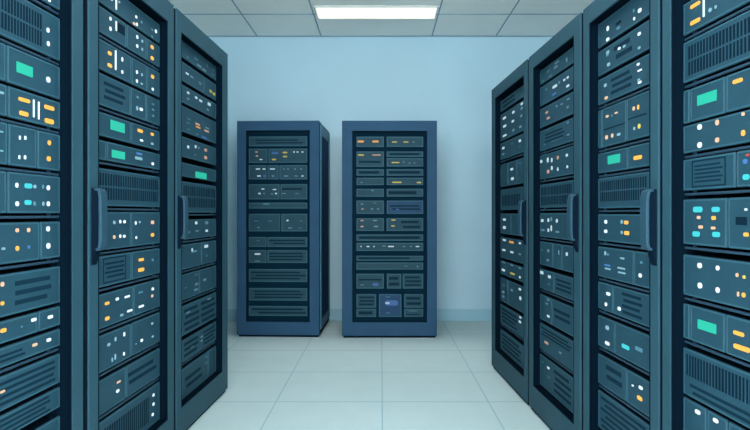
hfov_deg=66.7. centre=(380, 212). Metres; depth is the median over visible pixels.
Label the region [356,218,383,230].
server
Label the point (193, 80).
server
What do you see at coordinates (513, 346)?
server
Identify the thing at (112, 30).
server
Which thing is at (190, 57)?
server
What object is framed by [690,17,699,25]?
indicator light
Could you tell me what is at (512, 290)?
server
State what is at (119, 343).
server
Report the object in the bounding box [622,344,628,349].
indicator light
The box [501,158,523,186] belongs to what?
server
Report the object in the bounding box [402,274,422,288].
server
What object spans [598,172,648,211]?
server
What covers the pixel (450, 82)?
wall
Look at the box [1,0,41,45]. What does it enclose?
vent grille
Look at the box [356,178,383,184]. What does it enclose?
server
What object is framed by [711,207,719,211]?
indicator light
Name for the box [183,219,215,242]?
server
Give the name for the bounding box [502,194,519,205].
vent grille
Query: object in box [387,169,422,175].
server
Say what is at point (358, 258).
server
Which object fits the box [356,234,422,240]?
server
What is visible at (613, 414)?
server
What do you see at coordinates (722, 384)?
server
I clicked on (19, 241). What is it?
server
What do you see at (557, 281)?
server
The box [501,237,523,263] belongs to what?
server
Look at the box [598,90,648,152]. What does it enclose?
server
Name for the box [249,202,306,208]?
server
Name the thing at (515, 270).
server
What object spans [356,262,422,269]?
server
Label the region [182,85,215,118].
server
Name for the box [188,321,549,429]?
floor
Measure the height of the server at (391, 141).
0.094 m
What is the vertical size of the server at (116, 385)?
0.147 m
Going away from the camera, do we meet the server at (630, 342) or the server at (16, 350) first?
the server at (16, 350)
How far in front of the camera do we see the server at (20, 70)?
1.72 m
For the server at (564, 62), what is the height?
0.078 m
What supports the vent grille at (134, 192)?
attached to the server at (123, 189)
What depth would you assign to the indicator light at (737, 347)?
1.53 m
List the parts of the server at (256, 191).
panel, panel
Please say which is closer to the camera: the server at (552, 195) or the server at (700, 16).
the server at (700, 16)
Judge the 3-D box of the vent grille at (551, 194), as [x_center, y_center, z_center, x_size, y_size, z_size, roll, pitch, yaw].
[0.898,-0.092,2.933,0.005,0.096,0.436,0,0,-3]
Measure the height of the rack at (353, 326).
1.931 m
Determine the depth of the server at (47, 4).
1.83 m
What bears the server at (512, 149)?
in the rack at (517, 377)
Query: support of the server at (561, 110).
in the rack at (549, 409)
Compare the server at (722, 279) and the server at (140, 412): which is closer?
the server at (722, 279)
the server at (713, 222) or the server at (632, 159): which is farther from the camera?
the server at (632, 159)
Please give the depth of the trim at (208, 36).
5.86 m
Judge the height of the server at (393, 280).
0.134 m
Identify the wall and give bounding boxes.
[209,37,551,308]
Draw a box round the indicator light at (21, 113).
[19,111,28,116]
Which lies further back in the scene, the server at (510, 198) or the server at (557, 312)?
the server at (510, 198)
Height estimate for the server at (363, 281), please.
0.134 m
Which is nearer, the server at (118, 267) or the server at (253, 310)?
the server at (118, 267)
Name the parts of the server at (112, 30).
panel, panel, panel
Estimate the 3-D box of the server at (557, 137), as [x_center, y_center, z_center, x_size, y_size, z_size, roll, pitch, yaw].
[1.098,-0.389,2.889,0.402,0.127,0.577,0,0,-3]
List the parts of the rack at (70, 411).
mounting rail, door frame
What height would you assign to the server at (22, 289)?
0.120 m
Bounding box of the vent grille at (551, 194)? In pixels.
[541,184,571,204]
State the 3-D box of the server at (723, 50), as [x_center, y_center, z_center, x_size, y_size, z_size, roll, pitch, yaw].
[1.170,-0.465,1.534,0.401,0.144,0.558,0,0,-3]
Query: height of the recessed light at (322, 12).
0.010 m
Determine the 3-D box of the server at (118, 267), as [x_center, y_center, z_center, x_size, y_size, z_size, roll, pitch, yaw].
[-1.238,0.229,2.351,0.402,0.133,0.604,0,0,2]
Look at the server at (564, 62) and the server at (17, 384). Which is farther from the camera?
the server at (564, 62)
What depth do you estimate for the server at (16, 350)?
1.72 m
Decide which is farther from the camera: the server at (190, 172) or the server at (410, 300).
the server at (410, 300)
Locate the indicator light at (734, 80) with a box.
[732,78,742,83]
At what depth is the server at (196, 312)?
3.15 m
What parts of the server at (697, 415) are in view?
panel, panel, panel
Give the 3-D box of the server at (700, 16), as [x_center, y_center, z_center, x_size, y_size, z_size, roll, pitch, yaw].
[1.169,-0.600,1.534,0.402,0.116,0.558,0,0,-3]
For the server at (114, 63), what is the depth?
2.34 m
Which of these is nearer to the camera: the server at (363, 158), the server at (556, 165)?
the server at (556, 165)
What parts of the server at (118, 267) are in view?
panel, panel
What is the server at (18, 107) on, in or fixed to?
in the rack at (70, 411)
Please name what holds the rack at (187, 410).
on the floor
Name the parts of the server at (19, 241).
panel, panel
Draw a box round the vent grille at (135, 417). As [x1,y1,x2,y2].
[104,397,148,429]
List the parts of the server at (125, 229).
panel, panel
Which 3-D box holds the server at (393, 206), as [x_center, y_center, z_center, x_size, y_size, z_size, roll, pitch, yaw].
[0.214,-0.052,5.304,0.329,0.122,0.402,0,0,0]
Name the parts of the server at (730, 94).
panel, panel, panel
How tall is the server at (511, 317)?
0.147 m
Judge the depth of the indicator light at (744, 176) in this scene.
1.51 m
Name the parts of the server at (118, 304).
panel, panel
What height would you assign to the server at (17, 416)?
0.068 m
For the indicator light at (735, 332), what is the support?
on the server at (725, 331)
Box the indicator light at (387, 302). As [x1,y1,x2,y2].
[385,300,397,305]
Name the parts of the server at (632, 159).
panel, panel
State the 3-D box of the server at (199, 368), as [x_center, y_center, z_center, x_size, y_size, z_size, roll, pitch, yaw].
[-1.210,0.879,3.137,0.402,0.156,0.640,0,0,2]
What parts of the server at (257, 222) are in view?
panel, panel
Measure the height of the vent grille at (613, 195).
0.083 m
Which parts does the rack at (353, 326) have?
blanking plate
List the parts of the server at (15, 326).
panel, panel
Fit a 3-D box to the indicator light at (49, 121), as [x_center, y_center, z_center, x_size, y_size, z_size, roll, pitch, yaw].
[-1.059,-0.293,1.818,0.005,0.015,0.045,0,0,2]
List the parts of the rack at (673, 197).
door frame, mounting rail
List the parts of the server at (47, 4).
panel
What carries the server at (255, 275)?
in the rack at (317, 211)
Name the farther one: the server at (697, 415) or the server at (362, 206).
the server at (362, 206)
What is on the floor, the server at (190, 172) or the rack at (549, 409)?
the rack at (549, 409)
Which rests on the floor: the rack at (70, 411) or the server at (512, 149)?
the rack at (70, 411)
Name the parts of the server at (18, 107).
panel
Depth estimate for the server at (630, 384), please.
2.19 m
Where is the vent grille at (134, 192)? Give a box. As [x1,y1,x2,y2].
[100,173,157,201]
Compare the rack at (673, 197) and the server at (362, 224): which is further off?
the server at (362, 224)
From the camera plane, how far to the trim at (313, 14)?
5.23 m
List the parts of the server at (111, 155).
panel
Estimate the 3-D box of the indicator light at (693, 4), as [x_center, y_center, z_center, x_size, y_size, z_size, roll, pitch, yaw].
[0.960,-0.634,1.739,0.006,0.011,0.048,0,0,-3]
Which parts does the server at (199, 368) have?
panel, panel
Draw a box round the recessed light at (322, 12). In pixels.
[313,6,438,18]
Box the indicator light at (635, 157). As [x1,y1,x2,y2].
[633,155,641,159]
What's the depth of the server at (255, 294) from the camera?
5.14 m
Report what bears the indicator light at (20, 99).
on the server at (18, 107)
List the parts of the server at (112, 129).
panel, panel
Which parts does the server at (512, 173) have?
panel, panel, panel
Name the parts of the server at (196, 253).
panel, panel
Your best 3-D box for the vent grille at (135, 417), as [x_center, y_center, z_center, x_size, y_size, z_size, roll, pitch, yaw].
[-1.042,0.874,2.317,0.005,0.113,0.430,0,0,2]
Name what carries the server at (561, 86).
in the rack at (549, 409)
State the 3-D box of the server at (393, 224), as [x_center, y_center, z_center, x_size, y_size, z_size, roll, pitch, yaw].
[0.214,0.103,5.304,0.329,0.116,0.402,0,0,0]
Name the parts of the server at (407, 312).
panel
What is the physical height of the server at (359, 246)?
0.075 m
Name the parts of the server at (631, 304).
panel, panel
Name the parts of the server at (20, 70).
panel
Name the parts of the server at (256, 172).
panel, panel, panel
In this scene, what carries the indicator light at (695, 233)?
on the server at (713, 222)
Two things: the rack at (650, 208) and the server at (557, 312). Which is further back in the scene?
the server at (557, 312)
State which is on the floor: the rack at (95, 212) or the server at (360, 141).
the rack at (95, 212)
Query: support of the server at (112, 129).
in the rack at (95, 212)
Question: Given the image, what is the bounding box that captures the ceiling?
[168,0,593,35]
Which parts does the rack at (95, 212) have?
handle mount, door handle, mounting rail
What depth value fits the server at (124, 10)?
2.39 m
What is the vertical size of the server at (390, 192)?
0.072 m
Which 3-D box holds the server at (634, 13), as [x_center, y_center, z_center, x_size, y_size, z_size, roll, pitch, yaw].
[1.135,-0.749,2.186,0.402,0.103,0.493,0,0,-3]
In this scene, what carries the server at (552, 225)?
in the rack at (549, 409)
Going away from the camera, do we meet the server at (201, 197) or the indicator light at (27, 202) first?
the indicator light at (27, 202)
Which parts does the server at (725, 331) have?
panel, panel, panel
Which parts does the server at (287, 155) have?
panel, panel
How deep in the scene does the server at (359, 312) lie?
5.10 m
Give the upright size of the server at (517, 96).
0.074 m
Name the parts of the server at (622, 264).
panel, panel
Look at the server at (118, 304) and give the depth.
2.34 m
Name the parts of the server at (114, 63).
panel, panel, panel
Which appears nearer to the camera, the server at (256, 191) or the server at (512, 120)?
the server at (512, 120)
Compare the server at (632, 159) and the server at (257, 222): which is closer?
the server at (632, 159)
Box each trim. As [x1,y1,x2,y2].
[184,0,577,35]
[208,36,552,36]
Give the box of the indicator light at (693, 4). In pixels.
[690,1,699,8]
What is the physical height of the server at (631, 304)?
0.130 m
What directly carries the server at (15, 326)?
in the rack at (70, 411)
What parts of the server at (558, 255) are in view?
panel, panel, panel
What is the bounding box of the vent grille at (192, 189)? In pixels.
[184,185,214,207]
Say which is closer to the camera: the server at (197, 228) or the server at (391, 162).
the server at (197, 228)
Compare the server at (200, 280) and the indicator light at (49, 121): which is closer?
the indicator light at (49, 121)
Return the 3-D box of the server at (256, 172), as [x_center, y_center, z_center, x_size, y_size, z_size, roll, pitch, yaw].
[-0.922,-0.367,5.336,0.532,0.131,0.402,0,0,2]
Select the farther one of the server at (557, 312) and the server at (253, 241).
the server at (253, 241)
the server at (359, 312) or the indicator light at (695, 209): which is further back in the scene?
the server at (359, 312)
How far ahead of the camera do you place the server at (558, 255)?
2.92 m
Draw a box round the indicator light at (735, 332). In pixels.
[733,330,743,336]
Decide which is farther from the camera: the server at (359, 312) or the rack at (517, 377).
the server at (359, 312)
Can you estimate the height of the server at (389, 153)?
0.051 m
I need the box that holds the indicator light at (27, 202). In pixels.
[24,200,31,204]
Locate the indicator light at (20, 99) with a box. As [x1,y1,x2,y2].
[18,97,29,102]
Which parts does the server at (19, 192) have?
panel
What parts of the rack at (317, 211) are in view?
blanking plate, panel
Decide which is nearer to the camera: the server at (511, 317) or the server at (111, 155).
the server at (111, 155)
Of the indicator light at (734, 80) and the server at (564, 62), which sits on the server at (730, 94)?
the indicator light at (734, 80)
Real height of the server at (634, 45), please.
0.104 m
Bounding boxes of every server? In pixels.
[0,0,59,65]
[0,42,59,99]
[0,83,59,133]
[0,122,59,175]
[0,171,59,218]
[0,221,59,269]
[0,266,59,317]
[0,306,59,343]
[0,328,59,373]
[0,353,59,410]
[0,387,59,429]
[20,416,59,429]
[27,0,59,14]
[99,0,158,43]
[99,6,158,70]
[99,38,158,96]
[99,73,158,128]
[99,111,158,150]
[99,140,158,172]
[99,168,158,210]
[99,248,158,291]
[99,279,158,332]
[99,312,158,376]
[99,348,158,419]
[99,382,158,429]
[100,212,158,254]
[182,41,215,80]
[182,62,215,100]
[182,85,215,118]
[182,106,215,143]
[182,136,215,164]
[182,162,215,181]
[182,181,215,215]
[182,240,215,272]
[182,265,215,302]
[182,292,215,335]
[182,321,215,364]
[182,346,215,398]
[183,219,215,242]
[249,136,306,145]
[249,148,306,162]
[249,165,307,179]
[249,184,307,199]
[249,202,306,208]
[249,214,306,231]
[249,237,306,246]
[249,250,306,262]
[249,269,306,281]
[249,288,306,300]
[249,306,306,315]
[356,137,383,146]
[356,151,383,166]
[356,169,383,175]
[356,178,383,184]
[356,189,383,196]
[356,200,383,213]
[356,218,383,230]
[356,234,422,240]
[356,243,422,250]
[356,256,422,260]
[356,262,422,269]
[356,274,383,288]
[356,294,375,307]
[356,309,375,316]
[379,294,401,316]
[387,137,422,146]
[387,151,422,156]
[387,158,422,166]
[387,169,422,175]
[387,178,422,184]
[387,189,422,196]
[387,200,422,213]
[387,218,422,230]
[387,274,400,288]
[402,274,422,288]
[404,294,422,307]
[404,309,422,316]
[501,85,523,111]
[501,100,523,141]
[501,133,523,161]
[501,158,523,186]
[501,186,523,209]
[501,214,518,235]
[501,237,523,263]
[501,260,523,282]
[501,277,523,313]
[501,304,523,340]
[501,329,523,368]
[540,47,572,84]
[540,67,572,106]
[540,92,572,127]
[540,118,572,153]
[540,146,572,182]
[540,180,572,210]
[540,213,572,243]
[540,241,572,272]
[540,269,572,303]
[540,294,572,335]
[540,322,572,373]
[540,354,572,412]
[598,0,648,48]
[598,20,648,76]
[598,54,648,108]
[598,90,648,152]
[598,142,648,177]
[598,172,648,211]
[598,214,642,249]
[598,246,648,292]
[598,281,648,330]
[598,315,648,375]
[598,353,648,420]
[598,389,648,429]
[684,0,749,40]
[684,10,749,88]
[684,67,749,123]
[684,109,749,158]
[684,150,749,195]
[684,197,749,255]
[684,254,749,315]
[684,303,749,367]
[684,347,749,428]
[684,397,749,429]
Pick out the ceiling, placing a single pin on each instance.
(211, 25)
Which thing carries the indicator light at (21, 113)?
on the server at (18, 107)
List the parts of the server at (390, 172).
panel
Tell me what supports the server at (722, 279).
in the rack at (673, 197)
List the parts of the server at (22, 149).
panel, panel, panel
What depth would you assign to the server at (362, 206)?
5.11 m
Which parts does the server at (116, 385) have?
panel, panel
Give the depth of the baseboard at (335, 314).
5.86 m
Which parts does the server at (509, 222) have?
panel, panel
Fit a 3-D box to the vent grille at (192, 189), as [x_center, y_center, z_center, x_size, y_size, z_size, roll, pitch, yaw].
[-1.010,-0.087,3.184,0.005,0.113,0.495,0,0,2]
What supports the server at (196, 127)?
in the rack at (187, 410)
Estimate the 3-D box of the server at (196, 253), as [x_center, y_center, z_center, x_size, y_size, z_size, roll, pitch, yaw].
[-1.209,0.236,3.137,0.402,0.144,0.640,0,0,2]
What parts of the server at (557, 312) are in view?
panel, panel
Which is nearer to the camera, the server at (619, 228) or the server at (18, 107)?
the server at (18, 107)
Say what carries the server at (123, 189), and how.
in the rack at (95, 212)
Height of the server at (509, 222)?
0.140 m
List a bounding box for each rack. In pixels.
[0,0,82,429]
[83,0,173,429]
[174,7,227,429]
[237,121,329,336]
[342,121,436,337]
[492,59,529,405]
[529,12,582,429]
[583,0,661,429]
[662,0,749,429]
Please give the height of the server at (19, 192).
0.136 m
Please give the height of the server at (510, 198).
0.141 m
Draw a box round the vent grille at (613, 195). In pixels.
[600,176,645,201]
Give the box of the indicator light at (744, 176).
[742,174,749,179]
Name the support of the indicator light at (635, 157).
on the server at (632, 159)
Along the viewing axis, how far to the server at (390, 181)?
5.11 m
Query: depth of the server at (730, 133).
1.63 m
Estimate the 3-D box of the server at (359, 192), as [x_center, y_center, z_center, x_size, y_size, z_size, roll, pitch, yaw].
[-0.097,-0.181,5.304,0.248,0.072,0.402,0,0,0]
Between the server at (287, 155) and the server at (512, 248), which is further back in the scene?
the server at (287, 155)
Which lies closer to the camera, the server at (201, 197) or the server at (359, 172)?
the server at (201, 197)
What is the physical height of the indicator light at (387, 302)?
0.045 m
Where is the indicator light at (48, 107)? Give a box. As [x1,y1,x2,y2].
[44,105,53,110]
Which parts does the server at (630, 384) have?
panel, panel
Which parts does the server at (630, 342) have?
panel, panel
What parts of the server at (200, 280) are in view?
panel, panel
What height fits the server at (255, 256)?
0.117 m
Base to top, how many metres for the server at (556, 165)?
0.150 m
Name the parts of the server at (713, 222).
panel, panel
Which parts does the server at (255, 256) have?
panel, panel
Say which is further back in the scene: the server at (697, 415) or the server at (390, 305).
the server at (390, 305)
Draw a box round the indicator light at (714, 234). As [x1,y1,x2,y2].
[712,232,719,236]
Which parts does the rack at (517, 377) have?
mounting rail, door handle, handle mount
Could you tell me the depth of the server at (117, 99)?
2.34 m
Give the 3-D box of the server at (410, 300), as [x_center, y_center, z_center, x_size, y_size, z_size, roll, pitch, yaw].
[0.292,0.787,5.304,0.173,0.124,0.401,0,0,0]
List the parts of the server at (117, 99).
panel, panel, panel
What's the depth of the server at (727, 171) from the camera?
1.63 m
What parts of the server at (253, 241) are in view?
panel, panel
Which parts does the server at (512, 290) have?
panel, panel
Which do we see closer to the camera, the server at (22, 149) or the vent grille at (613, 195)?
the server at (22, 149)
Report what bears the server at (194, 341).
in the rack at (187, 410)
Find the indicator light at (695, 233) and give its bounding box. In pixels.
[692,231,699,236]
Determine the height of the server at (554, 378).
0.169 m
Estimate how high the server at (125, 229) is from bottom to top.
0.160 m
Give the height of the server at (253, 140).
0.090 m
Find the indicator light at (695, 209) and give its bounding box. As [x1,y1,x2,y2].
[693,207,701,211]
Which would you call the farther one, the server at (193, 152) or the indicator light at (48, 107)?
the server at (193, 152)
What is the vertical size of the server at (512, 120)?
0.187 m
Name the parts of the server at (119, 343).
panel, panel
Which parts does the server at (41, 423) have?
panel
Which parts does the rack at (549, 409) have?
mounting rail, door handle, handle mount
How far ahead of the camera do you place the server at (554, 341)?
2.91 m
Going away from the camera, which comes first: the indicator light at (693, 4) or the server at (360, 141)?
the indicator light at (693, 4)
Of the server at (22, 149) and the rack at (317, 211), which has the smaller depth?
the server at (22, 149)
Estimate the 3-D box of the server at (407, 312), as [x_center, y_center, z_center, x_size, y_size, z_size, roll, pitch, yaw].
[0.292,0.895,5.304,0.173,0.073,0.402,0,0,0]
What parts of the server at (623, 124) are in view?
panel, panel, panel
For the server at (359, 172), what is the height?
0.061 m
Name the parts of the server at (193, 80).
panel, panel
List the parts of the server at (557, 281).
panel, panel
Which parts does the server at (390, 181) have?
panel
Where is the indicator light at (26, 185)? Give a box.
[24,183,31,187]
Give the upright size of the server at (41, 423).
0.112 m
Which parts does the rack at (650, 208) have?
mounting rail, door handle, handle mount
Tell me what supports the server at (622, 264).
in the rack at (650, 208)
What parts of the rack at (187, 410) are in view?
handle mount, door handle, mounting rail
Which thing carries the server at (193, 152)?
in the rack at (187, 410)
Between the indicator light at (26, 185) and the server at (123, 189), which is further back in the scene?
the server at (123, 189)
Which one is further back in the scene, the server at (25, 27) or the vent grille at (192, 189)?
the vent grille at (192, 189)
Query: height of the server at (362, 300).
0.124 m
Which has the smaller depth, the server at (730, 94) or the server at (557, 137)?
the server at (730, 94)
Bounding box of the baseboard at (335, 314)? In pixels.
[228,309,491,320]
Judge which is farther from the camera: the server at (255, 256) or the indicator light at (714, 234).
the server at (255, 256)
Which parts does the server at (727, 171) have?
panel, panel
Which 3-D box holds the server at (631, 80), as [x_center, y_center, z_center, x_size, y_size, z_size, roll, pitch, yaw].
[1.135,-0.502,2.186,0.402,0.124,0.493,0,0,-3]
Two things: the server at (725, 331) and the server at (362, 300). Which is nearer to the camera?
the server at (725, 331)
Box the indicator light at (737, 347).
[733,343,749,352]
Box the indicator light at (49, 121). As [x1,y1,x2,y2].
[45,118,53,123]
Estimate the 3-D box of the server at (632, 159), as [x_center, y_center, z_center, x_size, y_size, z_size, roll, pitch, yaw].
[1.135,-0.201,2.186,0.402,0.101,0.493,0,0,-3]

